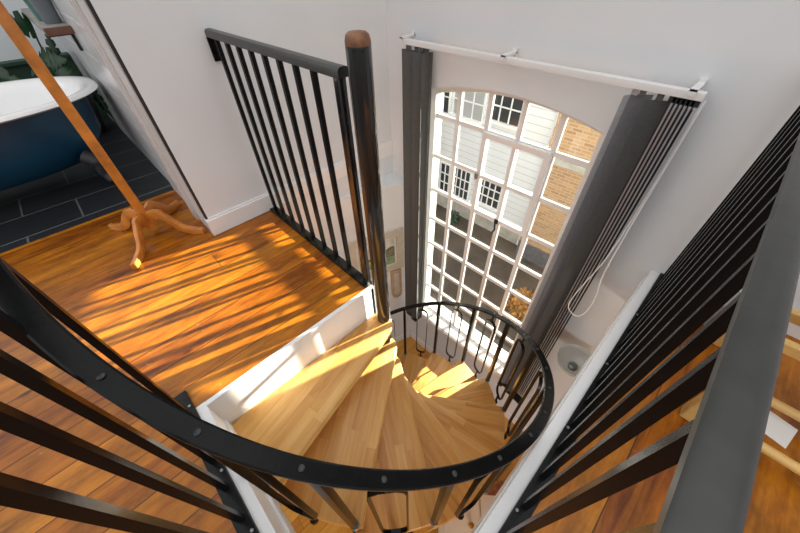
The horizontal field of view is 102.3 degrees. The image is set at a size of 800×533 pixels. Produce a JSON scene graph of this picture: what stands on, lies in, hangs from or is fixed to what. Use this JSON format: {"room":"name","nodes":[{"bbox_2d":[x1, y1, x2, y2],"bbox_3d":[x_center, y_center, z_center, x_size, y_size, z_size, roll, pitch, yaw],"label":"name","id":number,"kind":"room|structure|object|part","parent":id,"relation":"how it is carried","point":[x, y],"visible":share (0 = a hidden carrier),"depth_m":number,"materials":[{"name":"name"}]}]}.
{"room":"stair landing","nodes":[
{"label":"stair landing","id":0,"kind":"room"},
{"bbox_2d":[0,0,66,61],"bbox_3d":[-4.208,-2.063,2.057,2.464,2.700,0.150,-35,54,-29],"label":"wall","id":1,"kind":"structure","parent":0,"point":[8,50],"depth_m":2.92,"materials":[{"name":"white paint"}]},
{"bbox_2d":[0,52,107,117],"bbox_3d":[-4.089,-1.244,2.730,2.462,0.585,0.130,-35,54,-29],"label":"trim","id":2,"kind":"structure","parent":1,"relation":"attached to","point":[20,68],"depth_m":2.97,"materials":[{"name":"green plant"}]},
{"bbox_2d":[51,0,183,199],"bbox_3d":[-2.399,-2.091,2.032,0.148,2.700,2.680,-35,54,-29],"label":"wall","id":3,"kind":"structure","parent":0,"point":[89,61],"depth_m":2.25,"materials":[{"name":"white paint"}]},
{"bbox_2d":[21,8,83,50],"bbox_3d":[-2.613,-1.777,2.400,0.137,0.145,1.510,-35,54,-29],"label":"wall shelf","id":4,"kind":"object","parent":3,"relation":"attached to","point":[60,29],"visible":0.76,"depth_m":2.01,"materials":[{"name":"brown"}]},
{"bbox_2d":[23,0,42,20],"bbox_3d":[-2.388,-1.715,2.135,0.134,0.130,0.134,-35,54,-29],"label":"plant pot","id":5,"kind":"object","parent":4,"relation":"on","point":[27,2],"visible":0.16,"depth_m":2.10,"materials":[{"name":"teal ceramic"}]},
{"bbox_2d":[28,0,61,23],"bbox_3d":[-2.227,-1.626,2.012,0.125,0.170,0.125,-35,54,-29],"label":"plant pot","id":6,"kind":"object","parent":4,"relation":"on","point":[46,10],"visible":1,"depth_m":2.01,"materials":[{"name":"grey ceramic"}]},
{"bbox_2d":[69,0,209,229],"bbox_3d":[-1.359,-1.242,1.218,0.032,2.600,0.414,-35,54,-29],"label":"trim","id":7,"kind":"structure","parent":3,"relation":"attached to","point":[80,7],"depth_m":1.56,"materials":[{"name":"paint"}]},
{"bbox_2d":[90,0,392,260],"bbox_3d":[-0.881,-0.836,2.527,1.515,5.240,0.770,-35,54,-29],"label":"wall","id":8,"kind":"structure","parent":0,"point":[163,46],"depth_m":1.75,"materials":[{"name":"white paint"}]},
{"bbox_2d":[85,0,207,219],"bbox_3d":[-1.198,-1.138,1.109,0.012,2.600,0.023,-35,54,-29],"label":"trim","id":9,"kind":"structure","parent":8,"relation":"attached to","point":[88,2],"depth_m":1.47,"materials":[{"name":"black"}]},
{"bbox_2d":[203,139,392,235],"bbox_3d":[-0.629,-0.634,2.346,1.532,0.118,0.068,-35,54,-29],"label":"baseboard","id":10,"kind":"structure","parent":8,"relation":"attached to","point":[232,217],"depth_m":2.13,"materials":[{"name":"white paint"}]},
{"bbox_2d":[340,172,410,337],"bbox_3d":[-0.184,0.206,3.497,0.627,2.365,0.230,-35,54,-29],"label":"wall","id":11,"kind":"structure","parent":0,"point":[392,184],"depth_m":2.87,"materials":[{"name":"white paint"}]},
{"bbox_2d":[348,227,403,277],"bbox_3d":[-0.223,-0.103,3.150,0.560,0.515,0.024,-18,47,-16],"label":"framed picture","id":12,"kind":"object","parent":11,"relation":"attached to","point":[394,240],"visible":0.54,"depth_m":3.13,"materials":[{"name":"white"}]},
{"bbox_2d":[390,268,401,297],"bbox_3d":[-0.038,0.196,3.560,0.125,0.445,0.022,-18,47,-16],"label":"wall plaque","id":13,"kind":"object","parent":11,"relation":"attached to","point":[396,278],"visible":0.98,"depth_m":3.53,"materials":[{"name":"beige wood"}]},
{"bbox_2d":[393,332,409,341],"bbox_3d":[-0.156,1.017,4.295,0.646,0.090,0.016,-18,47,-16],"label":"baseboard","id":14,"kind":"structure","parent":11,"relation":"attached to","point":[401,337],"depth_m":4.34,"materials":[{"name":"white paint"}]},
{"bbox_2d":[0,116,799,532],"bbox_3d":[-0.892,0.535,1.432,3.977,0.240,8.200,-35,54,-29],"label":"floor","id":15,"kind":"structure","parent":0,"point":[199,312],"depth_m":1.52,"materials":[{"name":"orange wood"}]},
{"bbox_2d":[0,66,19,81],"bbox_3d":[-3.326,-1.270,2.600,0.798,0.774,0.319,9,46,11],"label":"monstera plant","id":16,"kind":"object","parent":15,"relation":"on","point":[4,74],"visible":0.28,"depth_m":2.48,"materials":[{"name":"green plant"}]},
{"bbox_2d":[0,76,112,190],"bbox_3d":[-2.871,-0.742,2.177,1.720,0.594,1.080,-35,54,-29],"label":"bathtub","id":17,"kind":"object","parent":15,"relation":"on","point":[38,140],"visible":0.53,"depth_m":2.18,"materials":[{"name":"blue ceramic"}]},
{"bbox_2d":[10,10,112,133],"bbox_3d":[-2.850,-1.544,2.722,0.895,0.970,0.320,33,54,30],"label":"monstera plant","id":18,"kind":"object","parent":15,"relation":"on","point":[52,58],"visible":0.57,"depth_m":2.64,"materials":[{"name":"green plant"}]},
{"bbox_3d":[-3.054,-1.455,3.086,0.320,0.340,0.320,-35,54,-29],"label":"pot","id":19,"kind":"part","parent":18,"relation":"part of","materials":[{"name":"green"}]},
{"bbox_2d":[0,1,205,269],"bbox_3d":[-1.534,-0.789,1.462,0.425,1.619,0.540,-35,54,-29],"label":"coat stand","id":20,"kind":"object","parent":15,"relation":"on","point":[148,215],"visible":1,"depth_m":1.72,"materials":[{"name":"orange wood"}]},
{"bbox_3d":[-1.690,-0.289,1.991,0.317,0.172,0.026,5,45,7],"label":"leg","id":21,"kind":"part","parent":20,"relation":"part of","materials":[{"name":"orange wood"}]},
{"bbox_3d":[-1.512,-0.164,1.859,0.026,0.172,0.346,-9,45,-7],"label":"leg","id":22,"kind":"part","parent":20,"relation":"part of","materials":[{"name":"orange wood"}]},
{"bbox_3d":[-1.546,-0.381,2.079,0.026,0.172,0.318,-2,45,0],"label":"leg","id":23,"kind":"part","parent":20,"relation":"part of","materials":[{"name":"orange wood"}]},
{"bbox_3d":[-1.389,-0.274,1.967,0.328,0.172,0.026,0,45,2],"label":"leg","id":24,"kind":"part","parent":20,"relation":"part of","materials":[{"name":"orange wood"}]},
{"bbox_2d":[0,259,258,532],"bbox_3d":[-0.491,0.444,0.649,0.047,0.974,1.120,-35,54,-29],"label":"railing","id":25,"kind":"object","parent":15,"relation":"on","point":[19,493],"visible":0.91,"depth_m":0.56,"materials":[{"name":"black metal"}]},
{"bbox_3d":[-0.482,0.785,0.988,0.047,0.013,1.120,-35,54,-29],"label":"rail","id":26,"kind":"part","parent":25,"relation":"part of","materials":[{"name":"black metal"}]},
{"bbox_2d":[196,402,295,532],"bbox_3d":[-0.426,0.874,1.096,0.045,0.274,0.983,-35,54,-29],"label":"trim","id":27,"kind":"structure","parent":15,"relation":"attached to","point":[268,515],"depth_m":1.07,"materials":[{"name":"white paint"}]},
{"bbox_2d":[204,28,371,287],"bbox_3d":[-0.523,-0.501,1.584,0.053,0.998,1.034,-35,54,-29],"label":"railing","id":28,"kind":"object","parent":15,"relation":"on","point":[339,72],"visible":0.99,"depth_m":1.44,"materials":[{"name":"black metal"}]},
{"bbox_3d":[-0.532,-0.843,1.242,0.042,0.031,1.031,-35,54,-29],"label":"handrail","id":29,"kind":"part","parent":28,"relation":"part of","materials":[{"name":"black metal"}]},
{"bbox_3d":[-0.512,-0.151,1.929,0.050,0.013,1.000,-35,54,-29],"label":"rail","id":30,"kind":"part","parent":28,"relation":"part of","materials":[{"name":"black metal"}]},
{"bbox_3d":[-0.180,-0.251,1.343,0.024,0.966,0.036,-35,54,-29],"label":"post","id":31,"kind":"part","parent":28,"relation":"part of","materials":[{"name":"black metal"}]},
{"bbox_2d":[205,285,375,423],"bbox_3d":[-0.482,0.406,1.569,0.897,0.272,0.085,-35,54,-29],"label":"stair riser","id":32,"kind":"structure","parent":15,"relation":"attached to","point":[237,398],"depth_m":1.48,"materials":[{"name":"white paint"}]},
{"bbox_2d":[471,270,659,532],"bbox_3d":[0.633,0.630,1.310,2.012,0.274,0.048,-35,54,-29],"label":"trim","id":33,"kind":"structure","parent":15,"relation":"attached to","point":[503,503],"depth_m":1.20,"materials":[{"name":"white paint"}]},
{"bbox_2d":[703,289,741,324],"bbox_3d":[1.454,0.167,1.449,0.197,0.159,0.176,-35,54,-29],"label":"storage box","id":34,"kind":"object","parent":15,"relation":"on","point":[739,292],"visible":0.02,"depth_m":1.40,"materials":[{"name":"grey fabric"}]},
{"bbox_2d":[679,308,799,475],"bbox_3d":[1.636,0.610,0.861,0.500,0.352,1.250,-35,54,-29],"label":"frame","id":35,"kind":"object","parent":15,"relation":"on","point":[688,411],"visible":0.06,"depth_m":1.10,"materials":[{"name":"beige wood"}]},
{"bbox_3d":[1.059,0.429,1.069,0.050,0.339,0.050,-35,54,-29],"label":"leg","id":36,"kind":"part","parent":35,"relation":"part of","materials":[{"name":"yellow wood"}]},
{"bbox_3d":[1.374,0.207,1.283,0.050,0.339,0.050,-35,54,-29],"label":"leg","id":37,"kind":"part","parent":35,"relation":"part of","materials":[{"name":"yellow wood"}]},
{"bbox_3d":[1.612,0.523,0.746,0.030,0.040,1.160,-35,54,-29],"label":"rail","id":38,"kind":"part","parent":35,"relation":"part of","materials":[{"name":"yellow wood"}]},
{"bbox_3d":[1.733,0.438,0.828,0.030,0.040,1.160,-35,54,-29],"label":"rail","id":39,"kind":"part","parent":35,"relation":"part of","materials":[{"name":"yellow wood"}]},
{"bbox_2d":[765,411,797,448],"bbox_3d":[1.328,0.559,1.170,0.110,0.002,0.150,-25,49,-22],"label":"paper sheet","id":40,"kind":"object","parent":15,"relation":"on","point":[779,430],"visible":0.43,"depth_m":1.14,"materials":[{"name":"white paper"}]},
{"bbox_2d":[277,335,523,532],"bbox_3d":[-0.706,2.820,2.703,4.777,0.200,8.000,-35,54,-29],"label":"floor","id":41,"kind":"structure","parent":0,"point":[301,524],"depth_m":3.05,"materials":[{"name":"brown wood"}]},
{"bbox_2d":[0,30,554,532],"bbox_3d":[0.077,0.684,2.111,1.460,3.631,1.837,12,46,13],"label":"spiral staircase","id":42,"kind":"structure","parent":41,"relation":"on","point":[364,439],"depth_m":1.46,"materials":[{"name":"black paint"}]},
{"bbox_3d":[0.068,0.376,1.805,1.460,2.534,1.837,12,46,13],"label":"handrail","id":43,"kind":"part","parent":42,"relation":"part of","materials":[{"name":"black metal"}]},
{"bbox_3d":[-0.079,0.660,2.161,0.074,3.601,0.074,-35,54,-29],"label":"post","id":44,"kind":"part","parent":42,"relation":"part of","materials":[{"name":"black paint"}]},
{"bbox_2d":[438,495,494,532],"bbox_3d":[0.537,2.106,2.567,0.420,0.954,0.340,3,45,5],"label":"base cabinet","id":45,"kind":"object","parent":41,"relation":"on","point":[472,516],"visible":0.42,"depth_m":2.27,"materials":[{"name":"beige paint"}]},
{"bbox_3d":[0.496,1.792,2.231,0.036,0.034,0.036,-35,54,-29],"label":"knob","id":46,"kind":"part","parent":45,"relation":"part of","materials":[{"name":"brown wood"}]},
{"bbox_2d":[486,480,503,494],"bbox_3d":[0.878,2.195,3.083,0.343,0.077,0.078,-26,50,-23],"label":"log","id":47,"kind":"object","parent":41,"relation":"on","point":[496,487],"visible":0.26,"depth_m":3.10,"materials":[{"name":"wood"}]},
{"bbox_2d":[386,0,799,532],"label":"wall","id":48,"kind":"structure","parent":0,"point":[747,51],"depth_m":1.14,"materials":[{"name":"white paint"}]},
{"bbox_2d":[411,332,525,431],"bbox_3d":[1.796,2.082,3.159,0.016,0.100,4.700,-35,54,-29],"label":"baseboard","id":49,"kind":"structure","parent":48,"relation":"attached to","point":[507,415],"depth_m":4.19,"materials":[{"name":"white paint"}]},
{"bbox_2d":[421,87,605,382],"bbox_3d":[0.676,-0.081,2.688,0.205,2.517,1.400,-35,54,-29],"label":"window","id":50,"kind":"structure","parent":48,"relation":"attached to","point":[548,155],"depth_m":2.42,"materials":[{"name":"white paint"}]},
{"bbox_2d":[399,31,707,403],"bbox_3d":[0.621,-0.047,2.540,0.149,2.784,1.646,-35,54,-29],"label":"curtain","id":51,"kind":"object","parent":48,"relation":"attached to","point":[637,118],"visible":0.95,"depth_m":1.82,"materials":[{"name":"grey fabric"}]},
{"bbox_3d":[1.116,-0.155,1.625,0.077,1.258,0.114,-35,54,-29],"label":"pull cord","id":52,"kind":"part","parent":51,"relation":"part of","materials":[{"name":"white plastic"}]},
{"bbox_2d":[557,344,590,377],"bbox_3d":[1.221,0.685,2.258,0.303,0.165,0.256,-35,54,-29],"label":"wall lamp","id":53,"kind":"object","parent":48,"relation":"attached to","point":[571,358],"depth_m":2.26,"materials":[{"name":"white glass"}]},
{"bbox_3d":[0.645,0.566,1.174,2.058,0.013,0.048,-35,54,-29],"label":"rail","id":54,"kind":"part","parent":48,"relation":"part of","materials":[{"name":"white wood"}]},
{"bbox_3d":[0.630,0.232,0.834,2.076,0.970,0.048,-35,54,-29],"label":"railing","id":55,"kind":"part","parent":48,"relation":"part of","materials":[{"name":"black metal"}]},
{"bbox_3d":[0.624,-0.114,0.505,2.056,0.016,0.039,-35,54,-29],"label":"handrail","id":56,"kind":"part","parent":48,"relation":"part of","materials":[{"name":"black metal"}]},
{"bbox_2d":[787,322,799,339],"bbox_3d":[2.394,0.738,0.886,0.016,0.105,2.840,-35,54,-29],"label":"baseboard","id":57,"kind":"structure","parent":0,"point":[793,330],"depth_m":1.40,"materials":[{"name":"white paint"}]},
{"label":"outside","id":58,"kind":"structure","parent":0,"visible":0},
{"bbox_2d":[430,203,543,352],"bbox_3d":[7.316,-2.138,11.725,20.003,0.200,28.000,-35,54,-29],"label":"ground","id":59,"kind":"structure","parent":58,"point":[500,270],"depth_m":9.41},
{"bbox_2d":[444,210,459,224],"bbox_3d":[1.787,-1.657,10.884,0.532,0.550,0.548,-35,54,-29],"label":"shrub","id":60,"kind":"object","parent":59,"relation":"on","point":[455,217],"visible":0.8,"depth_m":10.80,"materials":[{"name":"green plant"}]},
{"bbox_2d":[436,92,558,244],"bbox_3d":[3.691,-4.426,10.054,3.900,5.550,3.840,-35,54,-29],"label":"house","id":61,"kind":"structure","parent":59,"relation":"on","point":[541,121],"depth_m":9.31,"materials":[{"name":"wood"}]},
{"bbox_3d":[1.541,-3.041,11.030,0.016,1.000,0.350,-35,54,-29],"label":"pane","id":62,"kind":"part","parent":61,"relation":"part of","materials":[{"name":"clear glass"}]},
{"bbox_3d":[1.284,-5.131,9.239,0.016,1.300,0.420,-35,54,-29],"label":"pane","id":63,"kind":"part","parent":61,"relation":"part of","materials":[{"name":"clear glass"}]},
{"bbox_3d":[2.005,-2.748,10.651,0.016,1.000,0.680,-35,54,-29],"label":"pane","id":64,"kind":"part","parent":61,"relation":"part of","materials":[{"name":"clear glass"}]},
{"bbox_3d":[1.907,-4.710,8.761,0.016,1.250,1.000,-35,54,-29],"label":"pane","id":65,"kind":"part","parent":61,"relation":"part of","materials":[{"name":"grey glass"}]},
{"bbox_3d":[2.758,-2.300,10.008,0.016,0.860,0.800,-35,54,-29],"label":"pane","id":66,"kind":"part","parent":61,"relation":"part of","materials":[{"name":"clear glass"}]},
{"bbox_3d":[2.716,-4.191,8.108,0.016,1.100,0.880,-35,54,-29],"label":"pane","id":67,"kind":"part","parent":61,"relation":"part of","materials":[{"name":"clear glass"}]},
{"bbox_2d":[505,287,533,320],"bbox_3d":[3.037,0.923,8.020,0.889,0.882,0.863,-35,54,-29],"label":"shrub","id":68,"kind":"object","parent":59,"relation":"on","point":[517,310],"visible":0.69,"depth_m":7.89,"materials":[{"name":"orange plant"}]},
{"bbox_2d":[515,113,600,268],"bbox_3d":[7.695,-1.191,7.108,4.100,4.950,7.960,-35,54,-29],"label":"house","id":69,"kind":"structure","parent":59,"relation":"on","point":[578,140],"depth_m":7.83,"materials":[{"name":"brick"}]}
]}

